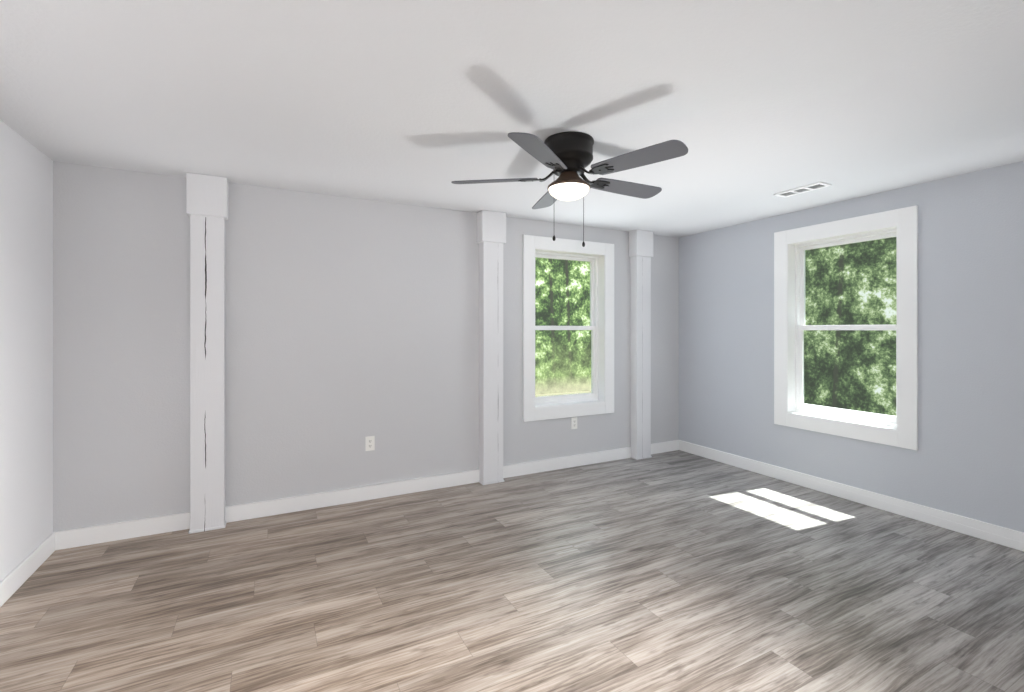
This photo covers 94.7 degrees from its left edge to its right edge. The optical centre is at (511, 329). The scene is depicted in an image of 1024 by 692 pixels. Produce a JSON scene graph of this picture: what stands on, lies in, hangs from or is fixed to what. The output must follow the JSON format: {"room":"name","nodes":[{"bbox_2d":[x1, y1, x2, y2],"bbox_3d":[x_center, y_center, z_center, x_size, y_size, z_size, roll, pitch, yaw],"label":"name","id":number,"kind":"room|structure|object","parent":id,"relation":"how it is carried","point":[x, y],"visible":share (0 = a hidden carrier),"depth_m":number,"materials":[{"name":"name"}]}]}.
{"room":"empty room","nodes":[
{"label":"empty room","id":0,"kind":"room"},
{"bbox_2d":[0,120,52,581],"bbox_3d":[-1.690,0.165,0.461,0.180,2.440,5.530,0,0,-27],"label":"wall","id":1,"kind":"structure","parent":0,"point":[26,348],"depth_m":2.62,"materials":[{"name":"white paint"}]},
{"bbox_2d":[0,531,59,606],"bbox_3d":[-1.640,1.327,0.578,0.024,0.115,5.280,0,0,-27],"label":"baseboard","id":2,"kind":"structure","parent":1,"relation":"attached to","point":[19,575],"depth_m":2.62,"materials":[{"name":"white wood"}]},
{"bbox_2d":[53,161,678,531],"bbox_3d":[-0.520,0.165,4.278,5.760,2.440,0.180,0,0,-27],"label":"wall","id":3,"kind":"structure","parent":0,"point":[351,324],"depth_m":3.59,"materials":[{"name":"grey paint"}]},
{"bbox_2d":[365,436,374,450],"bbox_3d":[-1.156,0.930,3.844,0.072,0.116,0.009,0,0,-27],"label":"electrical outlet","id":4,"kind":"object","parent":3,"relation":"attached to","point":[369,443],"visible":1,"depth_m":3.84,"materials":[{"name":"white plastic"}]},
{"bbox_2d":[60,440,679,549],"bbox_3d":[-0.474,1.327,4.189,5.408,0.115,0.020,0,0,-27],"label":"baseboard","id":5,"kind":"structure","parent":3,"relation":"attached to","point":[71,538],"depth_m":3.68,"materials":[{"name":"white wood"}]},
{"bbox_2d":[523,235,613,421],"bbox_3d":[0.551,-0.009,4.819,1.090,1.782,0.197,0,0,-27],"label":"window","id":6,"kind":"structure","parent":3,"relation":"in","point":[599,398],"depth_m":4.86,"materials":[{"name":"white wood"}]},
{"bbox_2d":[571,417,576,428],"bbox_3d":[0.630,0.948,4.765,0.072,0.116,0.009,0,0,-27],"label":"electrical outlet","id":7,"kind":"object","parent":3,"relation":"attached to","point":[573,422],"visible":1,"depth_m":4.76,"materials":[{"name":"white plastic"}]},
{"bbox_2d":[0,450,1023,691],"bbox_3d":[0.748,1.415,1.821,5.760,0.060,5.710,0,0,-27],"label":"floor","id":8,"kind":"structure","parent":0,"point":[677,571],"depth_m":2.43,"materials":[{"name":"laminate"}]},
{"bbox_2d":[186,173,227,533],"bbox_3d":[-2.115,0.165,3.283,0.236,2.440,0.125,0,0,-27],"label":"pillar","id":9,"kind":"structure","parent":8,"relation":"on","point":[207,204],"depth_m":3.24,"materials":[{"name":"paint"}]},
{"bbox_2d":[477,210,505,484],"bbox_3d":[-0.185,0.165,4.279,0.236,2.440,0.125,0,0,-27],"label":"pillar","id":10,"kind":"structure","parent":8,"relation":"on","point":[491,233],"depth_m":4.24,"materials":[{"name":"paint"}]},
{"bbox_2d":[629,230,652,459],"bbox_3d":[1.394,0.165,5.094,0.236,2.440,0.125,0,0,-27],"label":"pillar","id":11,"kind":"structure","parent":8,"relation":"on","point":[640,248],"depth_m":5.05,"materials":[{"name":"paint"}]},
{"bbox_2d":[0,0,1023,237],"bbox_3d":[0.748,-1.085,1.821,5.760,0.060,5.710,0,0,-27],"label":"ceiling","id":12,"kind":"structure","parent":0,"point":[754,106],"depth_m":2.12,"materials":[{"name":"white paint"}]},
{"bbox_2d":[451,131,687,246],"bbox_3d":[0.363,-0.758,2.678,1.243,0.593,1.293,0,0,-27],"label":"ceiling fan","id":13,"kind":"object","parent":12,"relation":"hanging from","point":[567,157],"visible":1,"depth_m":2.54,"materials":[{"name":"black metal"}]},
{"bbox_2d":[774,182,830,196],"bbox_3d":[2.182,-1.050,3.557,0.140,0.011,0.351,0,0,-27],"label":"ceiling vent","id":14,"kind":"object","parent":12,"relation":"in","point":[803,189],"visible":1,"depth_m":3.53,"materials":[{"name":"white metal"}]},
{"bbox_2d":[679,161,1023,531],"bbox_3d":[3.269,0.165,3.021,0.180,2.440,5.530,0,0,-27],"label":"wall","id":15,"kind":"structure","parent":0,"point":[966,459],"depth_m":3.39,"materials":[{"name":"grey paint"}]},
{"bbox_2d":[774,205,917,449],"bbox_3d":[2.776,-0.009,3.953,0.197,1.782,1.090,0,0,-27],"label":"east window","id":16,"kind":"structure","parent":15,"relation":"in","point":[791,407],"depth_m":3.93,"materials":[{"name":"white wood"}]},
{"bbox_2d":[680,440,1023,550],"bbox_3d":[3.144,1.327,3.048,0.024,0.115,5.280,0,0,-27],"label":"baseboard","id":17,"kind":"structure","parent":15,"relation":"attached to","point":[1011,538],"depth_m":3.65,"materials":[{"name":"white wood"}]},
{"label":"outside","id":18,"kind":"structure","parent":0,"visible":0},
{"bbox_2d":[535,391,590,396],"bbox_3d":[1.290,1.835,4.042,24.000,0.001,24.000,0,0,-27],"label":"lawn","id":19,"kind":"structure","parent":18,"point":[562,393],"depth_m":13.49,"materials":[{"name":"yellow plant"}]},
{"bbox_2d":[535,258,590,394],"bbox_3d":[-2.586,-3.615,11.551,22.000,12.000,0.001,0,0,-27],"label":"trees","id":20,"kind":"object","parent":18,"point":[569,315],"depth_m":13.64,"materials":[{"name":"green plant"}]},
{"bbox_2d":[804,237,896,415],"bbox_3d":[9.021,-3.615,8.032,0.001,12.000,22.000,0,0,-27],"label":"trees","id":21,"kind":"object","parent":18,"point":[839,318],"depth_m":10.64,"materials":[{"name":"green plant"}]}
]}

